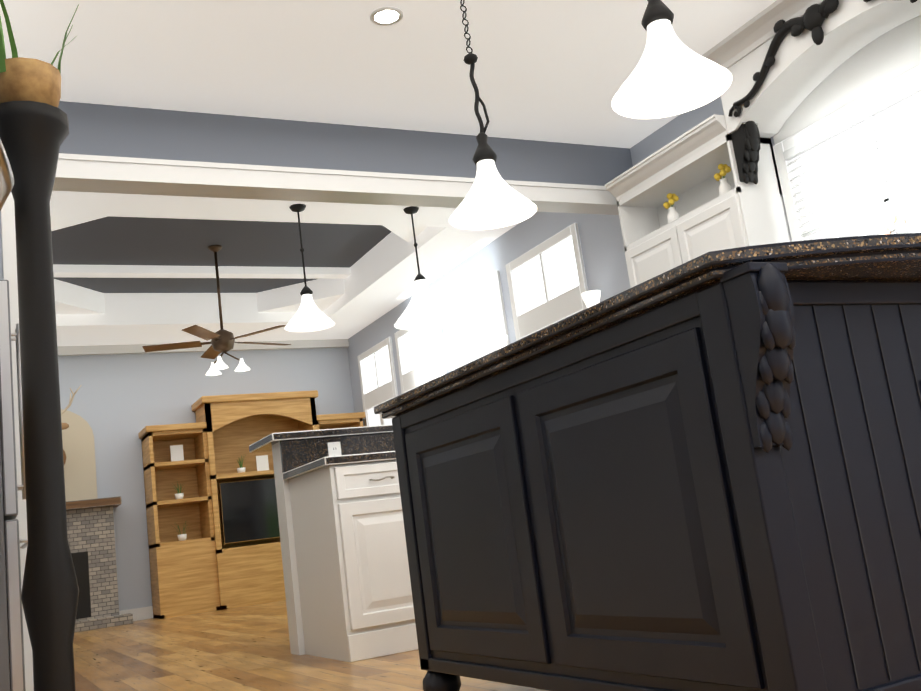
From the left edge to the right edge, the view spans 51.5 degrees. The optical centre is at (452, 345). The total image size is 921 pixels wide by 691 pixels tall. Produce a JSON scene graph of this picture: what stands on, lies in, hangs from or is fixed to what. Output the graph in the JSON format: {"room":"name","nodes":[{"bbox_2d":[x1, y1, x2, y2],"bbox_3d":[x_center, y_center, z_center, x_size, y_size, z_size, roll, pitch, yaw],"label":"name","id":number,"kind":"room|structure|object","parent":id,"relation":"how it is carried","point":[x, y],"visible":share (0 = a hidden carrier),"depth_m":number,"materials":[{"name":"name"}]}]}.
{"room":"kitchen","nodes":[
{"label":"kitchen","id":0,"kind":"room"},
{"bbox_2d":[73,600,547,690],"bbox_3d":[-1.271,1.489,3.945,7.840,0.060,14.240,-2,-12,-27],"label":"floor","id":1,"kind":"structure","parent":0,"point":[245,648],"depth_m":5.06,"materials":[{"name":"brown wood"}]},
{"bbox_2d":[0,139,3,150],"bbox_3d":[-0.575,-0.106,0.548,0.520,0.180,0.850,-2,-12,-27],"label":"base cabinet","id":2,"kind":"object","parent":1,"relation":"on","point":[1,145],"depth_m":0.61,"materials":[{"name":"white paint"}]},
{"bbox_2d":[0,280,27,690],"bbox_3d":[-2.286,0.701,4.118,0.836,1.800,0.865,-2,-12,-27],"label":"refrigerator","id":3,"kind":"object","parent":1,"relation":"on","point":[12,671],"visible":0.94,"depth_m":3.88,"materials":[{"name":"grey metal"}]},
{"bbox_2d":[0,0,78,690],"bbox_3d":[-0.398,0.164,0.936,0.150,1.155,0.150,-2,-12,-27],"label":"plant stand","id":4,"kind":"object","parent":1,"relation":"on","point":[34,127],"visible":1,"depth_m":0.95,"materials":[{"name":"black wood"}]},
{"bbox_2d":[61,409,132,632],"bbox_3d":[-4.215,1.808,10.109,1.380,2.410,0.550,-2,-12,-27],"label":"stone fireplace surround","id":5,"kind":"object","parent":1,"relation":"on","point":[90,527],"visible":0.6,"depth_m":10.20,"materials":[{"name":"grey stone"}]},
{"bbox_2d":[61,385,80,464],"bbox_3d":[-4.308,0.899,10.237,0.646,0.892,0.608,-2,-12,-27],"label":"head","id":6,"kind":"object","parent":5,"relation":"attached to","point":[65,425],"visible":0.08,"depth_m":10.32},
{"bbox_2d":[138,390,365,618],"bbox_3d":[-2.207,1.767,11.113,2.590,2.360,0.588,-2,-12,-27],"label":"entertainment center","id":7,"kind":"object","parent":1,"relation":"on","point":[214,542],"visible":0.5,"depth_m":10.81,"materials":[{"name":"brown wood"}]},
{"bbox_2d":[285,457,417,661],"bbox_3d":[-0.238,1.044,4.830,0.930,0.880,0.668,-2,-12,-27],"label":"base cabinet","id":8,"kind":"object","parent":1,"relation":"on","point":[347,584],"depth_m":4.44,"materials":[{"name":"white paint"}]},
{"bbox_2d":[327,442,341,455],"bbox_3d":[-0.628,0.575,5.112,0.072,0.116,0.008,-2,-12,-27],"label":"outlet","id":9,"kind":"object","parent":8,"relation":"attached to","point":[334,448],"visible":0.67,"depth_m":5.11,"materials":[{"name":"white plastic"}]},
{"bbox_2d":[374,233,920,690],"bbox_3d":[0.741,0.446,2.609,1.225,0.952,1.825,-2,-12,-27],"label":"kitchen island","id":10,"kind":"object","parent":1,"relation":"on","point":[702,473],"visible":1,"depth_m":1.93,"materials":[{"name":"black paint"}]},
{"bbox_2d":[0,101,631,610],"bbox_3d":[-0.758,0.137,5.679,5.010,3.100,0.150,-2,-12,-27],"label":"wall","id":11,"kind":"structure","parent":0,"point":[120,403],"depth_m":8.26,"materials":[{"name":"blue paint"}]},
{"bbox_2d":[1,153,618,690],"bbox_3d":[-0.400,0.286,5.822,4.190,2.775,0.220,-2,-12,-27],"label":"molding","id":12,"kind":"structure","parent":11,"relation":"attached to","point":[97,173],"depth_m":5.47,"materials":[{"name":"white paint"}]},
{"bbox_2d":[0,0,775,345],"bbox_3d":[-1.695,-1.777,4.584,7.848,0.450,14.240,-2,-12,-27],"label":"ceiling","id":13,"kind":"structure","parent":0,"point":[132,268],"depth_m":5.84,"materials":[{"name":"white paint"}]},
{"bbox_2d":[142,245,290,375],"bbox_3d":[-2.212,-0.342,9.065,1.410,1.210,1.348,-2,-12,-27],"label":"ceiling fan light","id":14,"kind":"object","parent":13,"relation":"hanging from","point":[222,340],"visible":1,"depth_m":8.90,"materials":[{"name":"brown wood"}]},
{"bbox_2d":[285,204,334,331],"bbox_3d":[-1.131,-0.608,7.268,0.380,0.950,0.380,-2,-12,-27],"label":"pendant light","id":15,"kind":"object","parent":13,"relation":"hanging from","point":[309,315],"visible":1,"depth_m":7.23,"materials":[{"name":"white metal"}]},
{"bbox_2d":[370,7,402,25],"bbox_3d":[-0.333,-1.667,4.842,0.170,0.012,0.170,-2,-12,-27],"label":"recessed light","id":16,"kind":"object","parent":13,"relation":"in","point":[384,16],"visible":1,"depth_m":4.84,"materials":[{"name":"white paint"}]},
{"bbox_2d":[394,206,455,329],"bbox_3d":[-0.273,-0.645,7.654,0.500,0.950,0.500,-2,-12,-27],"label":"pendant light","id":17,"kind":"object","parent":13,"relation":"hanging from","point":[425,309],"visible":0.98,"depth_m":7.59,"materials":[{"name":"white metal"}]},
{"bbox_2d":[449,0,536,229],"bbox_3d":[0.071,-1.194,3.887,0.350,1.400,0.350,-2,-12,-27],"label":"pendant light","id":18,"kind":"object","parent":13,"relation":"hanging from","point":[493,199],"visible":1,"depth_m":3.82,"materials":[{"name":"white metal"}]},
{"bbox_2d":[612,0,731,118],"bbox_3d":[0.564,-1.435,2.979,0.356,1.400,0.356,-2,-12,-27],"label":"pendant light","id":19,"kind":"object","parent":13,"relation":"hanging from","point":[671,74],"visible":1,"depth_m":2.91,"materials":[{"name":"white glass"}]},
{"bbox_2d":[628,95,799,238],"bbox_3d":[1.934,-0.349,6.046,0.120,3.500,14.240,-2,-12,-27],"label":"wall","id":20,"kind":"structure","parent":0,"point":[685,121],"depth_m":6.61,"materials":[{"name":"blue paint"}]},
{"bbox_2d":[430,366,444,378],"bbox_3d":[-0.097,0.366,9.665,0.221,0.300,0.150,-2,-12,-27],"label":"lamp","id":21,"kind":"object","parent":20,"relation":"attached to","point":[437,371],"visible":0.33,"depth_m":9.62,"materials":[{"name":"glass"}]},
{"bbox_2d":[491,335,507,349],"bbox_3d":[0.474,0.071,8.535,0.221,0.300,0.150,-2,-12,-27],"label":"lamp","id":22,"kind":"object","parent":20,"relation":"attached to","point":[499,342],"visible":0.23,"depth_m":8.48,"materials":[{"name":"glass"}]},
{"bbox_2d":[581,290,600,307],"bbox_3d":[1.111,-0.259,7.275,0.221,0.300,0.150,-2,-12,-27],"label":"lamp","id":23,"kind":"object","parent":20,"relation":"attached to","point":[591,298],"visible":0.33,"depth_m":7.23,"materials":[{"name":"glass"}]},
{"bbox_2d":[605,114,791,287],"bbox_3d":[1.579,-0.602,6.117,0.428,1.330,1.120,-2,-12,-27],"label":"upper cabinet","id":24,"kind":"object","parent":20,"relation":"attached to","point":[687,196],"visible":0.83,"depth_m":6.01,"materials":[{"name":"white paint"}]},
{"bbox_2d":[702,0,920,183],"bbox_3d":[2.056,-1.540,4.952,0.574,0.823,1.742,-2,-12,-27],"label":"range hood","id":25,"kind":"object","parent":20,"relation":"attached to","point":[780,60],"visible":1,"depth_m":5.34,"materials":[{"name":"white paint"}]},
{"bbox_2d":[773,15,920,241],"bbox_3d":[2.261,-0.958,5.117,0.110,1.670,1.370,-2,-12,-27],"label":"sink window","id":26,"kind":"structure","parent":20,"relation":"in","point":[847,146],"depth_m":5.24,"materials":[{"name":"white glass"}]}
]}

